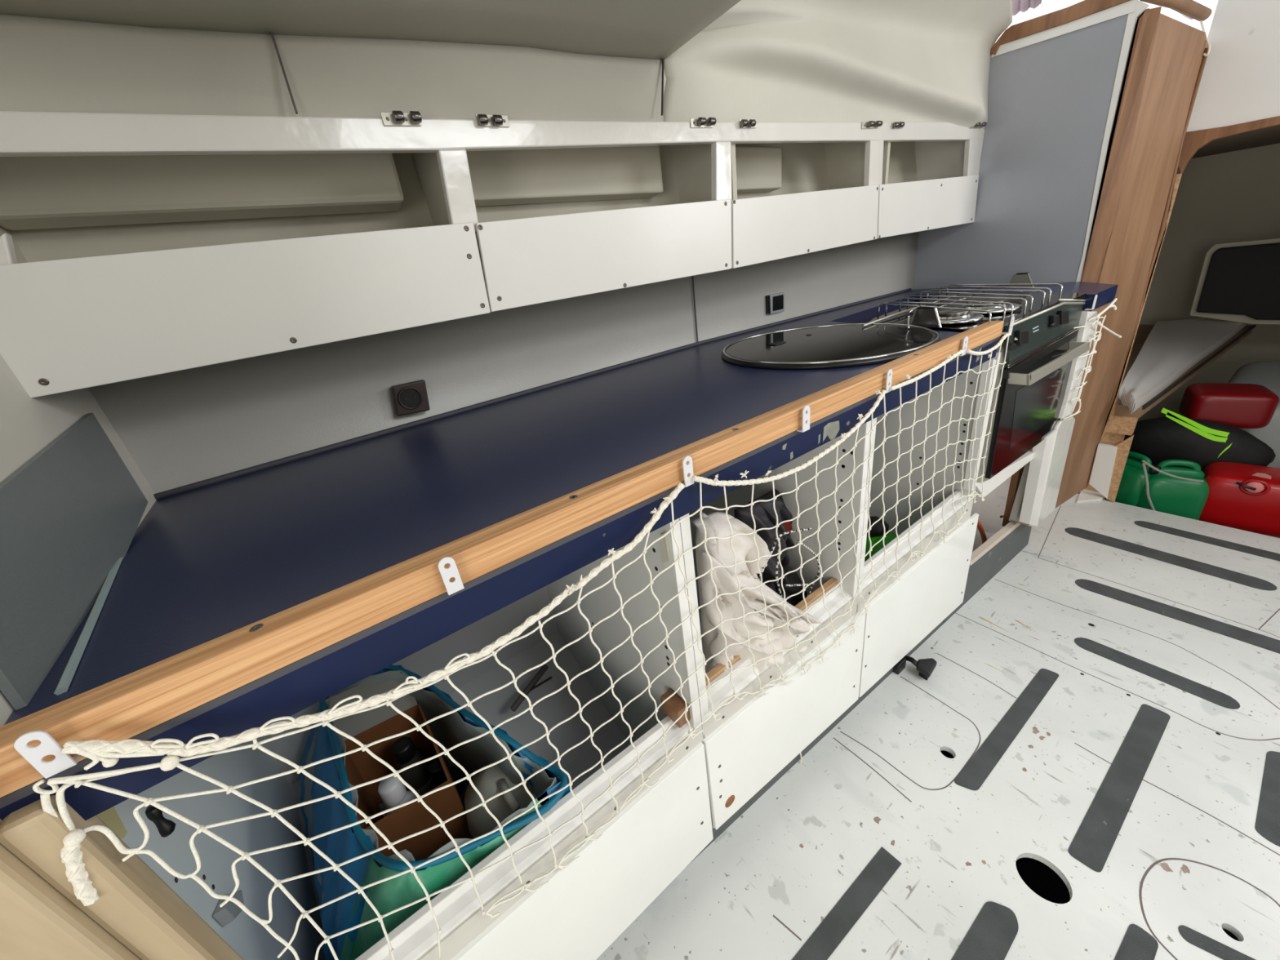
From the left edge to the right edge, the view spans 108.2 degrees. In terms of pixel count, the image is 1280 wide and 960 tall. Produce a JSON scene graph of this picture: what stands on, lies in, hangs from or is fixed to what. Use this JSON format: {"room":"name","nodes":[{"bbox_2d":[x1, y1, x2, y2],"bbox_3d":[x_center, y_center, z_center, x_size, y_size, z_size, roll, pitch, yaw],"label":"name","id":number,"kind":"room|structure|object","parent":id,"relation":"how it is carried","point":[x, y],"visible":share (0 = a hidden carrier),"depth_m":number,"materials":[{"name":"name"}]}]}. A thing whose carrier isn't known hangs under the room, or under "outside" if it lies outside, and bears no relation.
{"room":"ship interior","nodes":[
{"label":"ship interior","id":0,"kind":"room"},
{"bbox_2d":[0,353,156,726],"bbox_3d":[-0.647,0.258,0.585,0.098,1.700,0.720,-23,28,-30],"label":"wall","id":1,"kind":"structure","parent":0,"point":[28,425],"depth_m":0.53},
{"bbox_2d":[0,0,741,59],"bbox_3d":[-0.214,-0.641,0.537,1.057,0.091,0.511,-23,28,-30],"label":"ceiling","id":2,"kind":"structure","parent":0,"point":[652,29],"depth_m":0.69,"materials":[{"name":"grey"}]},
{"bbox_2d":[88,231,919,493],"bbox_3d":[0.161,0.060,1.567,2.780,1.435,0.075,-23,28,-30],"label":"wall","id":3,"kind":"structure","parent":0,"point":[188,426],"depth_m":1.00,"materials":[{"name":"grey laminate"}]},
{"bbox_2d":[391,379,430,416],"bbox_3d":[-0.472,-0.168,0.953,0.073,0.063,0.025,-23,28,-30],"label":"wall socket","id":4,"kind":"object","parent":3,"relation":"attached to","point":[410,397],"visible":1,"depth_m":0.94,"materials":[{"name":"black plastic"}]},
{"bbox_2d":[0,110,986,398],"bbox_3d":[0.178,-0.774,1.175,2.536,0.469,0.291,-23,28,-30],"label":"upper cabinet","id":5,"kind":"object","parent":3,"relation":"attached to","point":[133,246],"depth_m":0.74,"materials":[{"name":"white paint"}]},
{"bbox_2d":[0,14,663,121],"bbox_3d":[-0.333,-0.620,0.721,1.037,0.185,0.085,-23,28,-30],"label":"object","id":6,"kind":"structure","parent":5,"relation":"attached to","point":[46,64],"depth_m":0.64,"materials":[{"name":"grey plastic"}]},
{"bbox_2d":[661,0,1012,129],"bbox_3d":[0.712,-1.100,1.122,1.518,0.392,0.481,-23,28,-30],"label":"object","id":7,"kind":"structure","parent":5,"relation":"on","point":[761,60],"depth_m":1.14,"materials":[{"name":"grey"}]},
{"bbox_2d":[0,281,1118,820],"bbox_3d":[0.365,-0.315,1.164,2.540,0.086,0.753,-23,28,-30],"label":"countertop","id":8,"kind":"structure","parent":3,"relation":"attached to","point":[206,563],"depth_m":0.60,"materials":[{"name":"blue laminate"}]},
{"bbox_2d":[0,412,147,710],"bbox_3d":[-0.636,0.044,0.526,0.029,0.181,0.542,-25,29,-32],"label":"panel","id":9,"kind":"object","parent":8,"relation":"on","point":[70,515],"visible":0.92,"depth_m":0.46,"materials":[{"name":"grey laminate"}]},
{"bbox_2d":[0,320,1004,797],"bbox_3d":[0.166,-0.071,0.640,1.572,0.041,0.048,-23,28,-30],"label":"rail","id":10,"kind":"object","parent":8,"relation":"on","point":[125,707],"depth_m":0.38,"materials":[{"name":"brown wood"}]},
{"bbox_2d":[32,332,1017,959],"bbox_3d":[0.274,0.147,0.766,1.579,0.537,0.020,-23,28,-30],"label":"safety net","id":11,"kind":"object","parent":10,"relation":"hanging from","point":[108,752],"visible":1,"depth_m":0.47,"materials":[{"name":"white fabric"}]},
{"bbox_2d":[721,323,941,369],"bbox_3d":[0.464,-0.347,1.175,0.508,0.015,0.508,-23,28,-30],"label":"sink cover","id":12,"kind":"object","parent":8,"relation":"in","point":[833,346],"visible":0.98,"depth_m":1.10,"materials":[{"name":"black glass"}]},
{"bbox_2d":[764,292,784,314],"bbox_3d":[0.461,-0.603,1.582,0.084,0.063,0.022,-23,28,-30],"label":"wall socket","id":13,"kind":"object","parent":3,"relation":"attached to","point":[775,303],"visible":1,"depth_m":1.57,"materials":[{"name":"black plastic"}]},
{"bbox_2d":[663,72,666,90],"bbox_3d":[-0.060,-0.954,1.192,2.750,0.830,0.010,-23,28,-30],"label":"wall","id":14,"kind":"structure","parent":0,"point":[664,77],"depth_m":1.24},
{"bbox_2d":[595,475,1279,959],"bbox_3d":[0.918,0.839,0.545,4.433,0.410,2.300,-23,28,-30],"label":"floor","id":15,"kind":"structure","parent":0,"point":[1188,851],"depth_m":0.99,"materials":[{"name":"white paint"}]},
{"bbox_2d":[0,795,244,959],"bbox_3d":[-0.408,0.638,0.418,0.231,1.090,0.038,-23,28,-30],"label":"wooden panel","id":16,"kind":"object","parent":15,"relation":"on","point":[136,915],"visible":0.88,"depth_m":0.31,"materials":[{"name":"brown wood"}]},
{"bbox_2d":[96,518,713,959],"bbox_3d":[-0.317,0.420,0.788,0.635,0.753,0.566,-23,28,-30],"label":"base cabinet","id":17,"kind":"object","parent":15,"relation":"on","point":[584,907],"visible":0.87,"depth_m":0.71,"materials":[{"name":"wood"}]},
{"bbox_2d":[299,664,572,959],"bbox_3d":[-0.369,0.558,0.793,0.392,0.315,0.506,-23,28,-30],"label":"shopping bag","id":18,"kind":"object","parent":17,"relation":"in","point":[332,813],"visible":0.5,"depth_m":0.66,"materials":[{"name":"teal"}]},
{"bbox_2d":[324,664,472,860],"bbox_3d":[-0.429,0.545,0.845,0.141,0.280,0.276,-23,28,-30],"label":"cardboard box","id":19,"kind":"object","parent":18,"relation":"in","point":[373,725],"visible":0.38,"depth_m":0.84,"materials":[{"name":"brown cardboard"}]},
{"bbox_2d":[377,775,417,816],"bbox_3d":[-0.384,0.585,0.781,0.056,0.235,0.056,-23,28,-30],"label":"bottle","id":20,"kind":"object","parent":19,"relation":"in","point":[393,793],"visible":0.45,"depth_m":0.73,"materials":[{"name":"grey plastic"}]},
{"bbox_2d":[391,736,431,795],"bbox_3d":[-0.418,0.566,0.875,0.060,0.200,0.060,-23,28,-30],"label":"bottle","id":21,"kind":"object","parent":19,"relation":"in","point":[405,753],"visible":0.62,"depth_m":0.84,"materials":[{"name":"grey plastic"}]},
{"bbox_2d":[427,755,467,806],"bbox_3d":[-0.350,0.581,0.859,0.056,0.170,0.056,-23,28,-30],"label":"bottle","id":22,"kind":"object","parent":19,"relation":"in","point":[435,769],"visible":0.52,"depth_m":0.83,"materials":[{"name":"black plastic"}]},
{"bbox_2d":[464,762,536,839],"bbox_3d":[-0.221,0.576,0.809,0.146,0.220,0.148,-23,28,-30],"label":"canister","id":23,"kind":"object","parent":17,"relation":"in","point":[491,781],"visible":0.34,"depth_m":0.75,"materials":[{"name":"plastic"}]},
{"bbox_2d":[679,420,871,830],"bbox_3d":[0.120,0.211,1.056,0.475,0.710,0.566,-23,28,-30],"label":"base cabinet","id":24,"kind":"object","parent":15,"relation":"on","point":[757,735],"visible":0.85,"depth_m":0.91,"materials":[{"name":"wood"}]},
{"bbox_2d":[690,511,822,693],"bbox_3d":[0.228,0.217,0.836,0.316,0.402,0.112,-23,28,-30],"label":"plastic bag","id":25,"kind":"object","parent":24,"relation":"in","point":[717,525],"visible":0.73,"depth_m":0.78,"materials":[{"name":"white plastic"}]},
{"bbox_2d":[690,511,771,680],"bbox_3d":[0.161,0.209,0.799,0.145,0.343,0.086,-23,28,-30],"label":"drape","id":26,"kind":"object","parent":25,"relation":"hanging from","point":[717,525],"depth_m":0.77,"materials":[{"name":"white fabric"}]},
{"bbox_2d":[732,600,809,666],"bbox_3d":[0.268,0.276,0.859,0.233,0.235,0.056,-23,28,-30],"label":"drape","id":27,"kind":"object","parent":25,"relation":"hanging from","point":[756,624],"depth_m":0.81,"materials":[{"name":"white fabric"}]},
{"bbox_2d":[733,488,807,606],"bbox_3d":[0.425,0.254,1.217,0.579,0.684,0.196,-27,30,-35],"label":"bag","id":28,"kind":"object","parent":24,"relation":"in","point":[763,512],"visible":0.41,"depth_m":0.94,"materials":[{"name":"fabric"}]},
{"bbox_2d":[758,528,820,596],"bbox_3d":[0.274,0.186,0.875,0.225,0.208,0.004,-23,28,-30],"label":"cord","id":29,"kind":"object","parent":24,"relation":"hanging from","point":[803,529],"visible":0.61,"depth_m":0.87,"materials":[{"name":"white fabric"}]},
{"bbox_2d":[791,846,901,959],"bbox_3d":[0.328,0.772,0.790,0.386,0.036,0.037,-23,28,-29],"label":"strip","id":30,"kind":"object","parent":15,"relation":"on","point":[850,908],"visible":1,"depth_m":0.82,"materials":[{"name":"grey rubber"}]},
{"bbox_2d":[690,520,1031,862],"bbox_3d":[0.483,0.621,1.164,2.706,0.265,0.028,-23,28,-30],"label":"plinth","id":31,"kind":"object","parent":15,"relation":"on","point":[992,556],"visible":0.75,"depth_m":1.55,"materials":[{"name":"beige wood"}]},
{"bbox_2d":[893,655,937,680],"bbox_3d":[0.766,0.527,1.304,0.112,0.055,0.070,8,29,32],"label":"foot pedal","id":32,"kind":"object","parent":15,"relation":"on","point":[926,667],"visible":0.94,"depth_m":1.28,"materials":[{"name":"black rubber"}]},
{"bbox_2d":[856,351,1000,697],"bbox_3d":[0.532,0.059,1.323,0.604,0.764,0.566,-23,28,-30],"label":"base cabinet","id":33,"kind":"object","parent":15,"relation":"on","point":[932,586],"visible":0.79,"depth_m":1.20,"materials":[{"name":"wood"}]},
{"bbox_2d":[864,515,897,561],"bbox_3d":[0.700,0.208,1.353,0.178,0.190,0.141,-23,28,-30],"label":"bag","id":34,"kind":"object","parent":33,"relation":"in","point":[876,533],"visible":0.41,"depth_m":1.32,"materials":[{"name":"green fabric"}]},
{"bbox_2d":[977,520,986,543],"bbox_3d":[1.313,0.259,1.800,0.200,0.333,0.027,-23,28,-30],"label":"gas hose","id":35,"kind":"object","parent":15,"relation":"on","point":[980,526],"visible":0.35,"depth_m":1.75,"materials":[{"name":"orange rubber"}]},
{"bbox_2d":[951,901,1018,959],"bbox_3d":[0.541,0.777,0.746,0.244,0.023,0.053,-23,28,-30],"label":"strip","id":36,"kind":"object","parent":15,"relation":"on","point":[994,930],"visible":1,"depth_m":0.78,"materials":[{"name":"grey rubber"}]},
{"bbox_2d":[954,668,1058,790],"bbox_3d":[0.918,0.597,1.140,0.538,0.049,0.040,-23,28,-29],"label":"strip","id":37,"kind":"object","parent":15,"relation":"on","point":[972,776],"visible":1,"depth_m":1.11,"materials":[{"name":"grey rubber"}]},
{"bbox_2d":[942,294,1097,624],"bbox_3d":[1.173,-0.061,1.670,0.904,1.107,0.452,-23,28,-30],"label":"support frame","id":38,"kind":"object","parent":15,"relation":"on","point":[1037,475],"depth_m":1.56,"materials":[{"name":"white laminate"}]},
{"bbox_2d":[862,293,1089,482],"bbox_3d":[1.016,-0.328,1.458,0.761,0.466,0.490,-23,28,-30],"label":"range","id":39,"kind":"object","parent":38,"relation":"in","point":[1036,372],"visible":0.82,"depth_m":1.24,"materials":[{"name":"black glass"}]},
{"bbox_2d":[877,283,1062,328],"bbox_3d":[0.887,-0.485,1.278,0.567,0.050,0.353,-23,28,-30],"label":"rack","id":40,"kind":"object","parent":39,"relation":"on","point":[984,286],"visible":0.91,"depth_m":1.23,"materials":[{"name":"silver metal"}]},
{"bbox_2d":[909,306,941,328],"bbox_3d":[0.731,-0.417,1.184,0.016,0.052,0.081,-26,30,-34],"label":"clamp","id":41,"kind":"object","parent":40,"relation":"attached to","point":[925,317],"visible":0.84,"depth_m":1.18,"materials":[{"name":"silver metal"}]},
{"bbox_2d":[1007,272,1034,287],"bbox_3d":[1.310,-0.685,1.591,0.006,0.052,0.127,-7,24,2],"label":"clamp","id":42,"kind":"object","parent":40,"relation":"attached to","point":[1020,277],"visible":0.66,"depth_m":1.59,"materials":[{"name":"silver metal"}]},
{"bbox_2d":[1062,297,1121,419],"bbox_3d":[1.428,-0.377,1.459,0.598,0.348,0.009,-23,28,-30],"label":"net remnant","id":43,"kind":"object","parent":38,"relation":"attached to","point":[1111,304],"visible":1,"depth_m":1.43,"materials":[{"name":"white fabric"}]},
{"bbox_2d":[912,0,1212,525],"bbox_3d":[1.561,-0.744,1.960,0.712,1.799,0.710,-23,28,-30],"label":"bulkhead","id":44,"kind":"object","parent":15,"relation":"on","point":[1091,103],"visible":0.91,"depth_m":1.58,"materials":[{"name":"grey laminate"}]},
{"bbox_2d":[1177,12,1210,56],"bbox_3d":[1.876,-1.519,1.572,0.012,0.160,0.111,-23,28,-30],"label":"string","id":45,"kind":"object","parent":44,"relation":"attached to","point":[1186,16],"visible":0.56,"depth_m":1.55,"materials":[{"name":"white fabric"}]},
{"bbox_2d":[1076,435,1133,502],"bbox_3d":[2.189,-0.064,2.171,0.297,0.347,0.124,-28,31,-37],"label":"jamb block","id":46,"kind":"object","parent":15,"relation":"on","point":[1110,460],"visible":0.84,"depth_m":2.15,"materials":[{"name":"white laminate"}]},
{"bbox_2d":[1068,703,1170,872],"bbox_3d":[1.056,0.642,1.006,0.562,0.051,0.049,-23,28,-29],"label":"strip","id":47,"kind":"object","parent":15,"relation":"on","point":[1092,844],"visible":1,"depth_m":0.98,"materials":[{"name":"grey rubber"}]},
{"bbox_2d":[1104,451,1160,506],"bbox_3d":[2.384,0.027,2.268,0.163,0.344,0.210,-11,25,-7],"label":"jerrycan","id":48,"kind":"object","parent":15,"relation":"on","point":[1132,483],"visible":0.37,"depth_m":2.19,"materials":[{"name":"green plastic"}]},
{"bbox_2d":[1114,924,1158,959],"bbox_3d":[0.764,0.773,0.723,0.185,0.018,0.037,-22,28,-27],"label":"strip","id":49,"kind":"object","parent":15,"relation":"on","point":[1137,944],"visible":1,"depth_m":0.75,"materials":[{"name":"grey rubber"}]},
{"bbox_2d":[1074,637,1239,709],"bbox_3d":[1.392,0.518,1.265,0.062,0.008,0.314,-23,28,-30],"label":"strip","id":50,"kind":"object","parent":15,"relation":"on","point":[1201,691],"visible":1,"depth_m":1.25,"materials":[{"name":"grey rubber"}]},
{"bbox_2d":[1065,527,1277,591],"bbox_3d":[1.970,0.285,1.760,0.090,0.010,0.554,-22,28,-28],"label":"strip","id":51,"kind":"object","parent":15,"relation":"on","point":[1225,574],"visible":1,"depth_m":1.72,"materials":[{"name":"grey rubber"}]},
{"bbox_2d":[1136,459,1208,519],"bbox_3d":[2.468,0.073,2.165,0.221,0.362,0.172,9,30,33],"label":"jerrycan","id":52,"kind":"object","parent":15,"relation":"on","point":[1168,495],"visible":0.64,"depth_m":2.09,"materials":[{"name":"green plastic"}]},
{"bbox_2d":[1141,459,1204,511],"bbox_3d":[2.357,0.043,2.081,0.010,0.244,0.198,-23,28,-30],"label":"rope","id":53,"kind":"object","parent":52,"relation":"attached to","point":[1144,463],"visible":0.94,"depth_m":2.10,"materials":[{"name":"grey fabric"}]},
{"bbox_2d":[1075,578,1279,653],"bbox_3d":[1.717,0.431,1.433,0.077,0.012,0.562,-24,29,-31],"label":"strip","id":54,"kind":"object","parent":15,"relation":"on","point":[1256,639],"visible":1,"depth_m":1.45,"materials":[{"name":"grey rubber"}]},
{"bbox_2d":[1133,520,1279,561],"bbox_3d":[2.284,0.253,1.795,0.072,0.009,0.527,-23,28,-29],"label":"strip","id":55,"kind":"object","parent":15,"relation":"on","point":[1264,553],"visible":1,"depth_m":1.83,"materials":[{"name":"grey rubber"}]},
{"bbox_2d":[1178,924,1255,959],"bbox_3d":[0.938,0.756,0.739,0.105,0.006,0.026,10,30,34],"label":"strip","id":56,"kind":"object","parent":15,"relation":"on","point":[1219,949],"visible":1,"depth_m":0.75,"materials":[{"name":"grey rubber"}]},
{"bbox_2d":[1199,462,1279,537],"bbox_3d":[2.667,0.065,2.017,0.267,0.292,0.310,-28,31,-36],"label":"can","id":57,"kind":"object","parent":15,"relation":"on","point":[1242,496],"visible":0.81,"depth_m":1.98,"materials":[{"name":"red plastic"}]},
{"bbox_2d":[1123,417,1275,471],"bbox_3d":[2.659,-0.155,2.266,0.200,0.300,0.540,-23,28,-30],"label":"bag","id":58,"kind":"object","parent":57,"relation":"on","point":[1160,439],"visible":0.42,"depth_m":2.17,"materials":[{"name":"black fabric"}]},
{"bbox_2d":[1160,408,1232,457],"bbox_3d":[2.416,-0.205,2.021,0.003,0.194,0.230,-23,28,-30],"label":"strap","id":59,"kind":"object","parent":58,"relation":"on","point":[1202,430],"visible":1,"depth_m":2.00,"materials":[{"name":"green fabric"}]},
{"bbox_2d":[1255,751,1279,846],"bbox_3d":[1.324,0.647,0.954,0.307,0.029,0.054,-23,28,-30],"label":"strip","id":60,"kind":"object","parent":15,"relation":"on","point":[1268,819],"visible":1,"depth_m":0.94,"materials":[{"name":"grey rubber"}]},
{"bbox_2d":[940,750,1239,941],"bbox_3d":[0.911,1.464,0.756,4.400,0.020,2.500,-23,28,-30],"label":"hole","id":61,"kind":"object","parent":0,"point":[1042,880],"depth_m":1.33,"materials":[{"name":"black"}]},
{"bbox_2d":[999,142,1279,537],"bbox_3d":[3.080,-0.673,2.392,2.688,1.960,2.190,-23,28,-30],"label":"wall","id":62,"kind":"structure","parent":0,"point":[1234,196],"depth_m":3.12,"materials":[{"name":"paint"}]},
{"bbox_2d":[1077,324,1256,499],"bbox_3d":[2.831,-0.398,2.968,2.042,0.813,1.022,-23,28,-30],"label":"bunk","id":63,"kind":"object","parent":62,"relation":"attached to","point":[1123,424],"visible":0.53,"depth_m":2.25,"materials":[{"name":"wood"}]},
{"bbox_2d":[1118,318,1248,414],"bbox_3d":[2.894,-0.701,2.530,2.170,0.078,0.384,-23,28,-30],"label":"mattress","id":64,"kind":"object","parent":63,"relation":"on","point":[1171,348],"visible":0.97,"depth_m":2.44,"materials":[{"name":"grey fabric"}]},
{"bbox_2d":[1190,237,1279,324],"bbox_3d":[3.655,-1.141,2.674,0.070,0.471,0.595,-23,28,-30],"label":"window","id":65,"kind":"structure","parent":62,"relation":"in","point":[1239,282],"depth_m":2.74,"materials":[{"name":"black glass"}]},
{"bbox_2d":[1227,360,1279,467],"bbox_3d":[3.480,-0.261,2.287,1.000,0.440,0.840,-23,28,-30],"label":"storage tank","id":66,"kind":"object","parent":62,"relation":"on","point":[1266,374],"visible":0.23,"depth_m":2.36,"materials":[{"name":"grey"}]},
{"bbox_2d":[1178,382,1279,428],"bbox_3d":[2.795,-0.358,2.210,0.260,0.170,0.241,11,31,36],"label":"can","id":67,"kind":"object","parent":66,"relation":"on","point":[1241,406],"visible":0.92,"depth_m":2.14,"materials":[{"name":"red plastic"}]},
{"bbox_2d":[1186,0,1279,132],"bbox_3d":[2.613,-0.539,1.157,0.020,2.220,1.953,-23,28,-30],"label":"wall","id":68,"kind":"structure","parent":0,"point":[1240,82],"depth_m":1.54,"materials":[{"name":"white paint"}]},
{"bbox_2d":[1099,173,1182,441],"bbox_3d":[2.080,-0.658,1.935,0.030,1.061,0.033,-23,28,-30],"label":"trim","id":69,"kind":"structure","parent":68,"relation":"attached to","point":[1178,177],"depth_m":1.93,"materials":[{"name":"brown wood"}]},
{"bbox_2d":[1177,115,1279,173],"bbox_3d":[2.107,-1.147,1.549,0.040,0.130,0.416,-23,28,-30],"label":"trim","id":70,"kind":"structure","parent":68,"relation":"attached to","point":[1194,140],"depth_m":1.62,"materials":[{"name":"brown wood"}]},
{"bbox_2d":[1191,124,1279,158],"bbox_3d":[3.078,-1.600,2.068,2.338,0.020,2.150,-23,28,-30],"label":"ceiling","id":71,"kind":"structure","parent":0,"point":[1269,135],"depth_m":2.37,"materials":[{"name":"grey"}]},
{"bbox_3d":[0.823,-0.915,-0.137,4.800,0.030,2.300,-23,28,-30],"label":"ceiling","id":72,"kind":"structure","parent":0,"visible":0},
{"bbox_2d":[1012,0,1041,15],"bbox_3d":[1.202,-1.586,1.512,0.373,0.041,0.134,-23,28,-30],"label":"insulation","id":73,"kind":"object","parent":72,"relation":"hanging from","point":[1018,6],"visible":0.39,"depth_m":1.58,"materials":[{"name":"pink fabric"}]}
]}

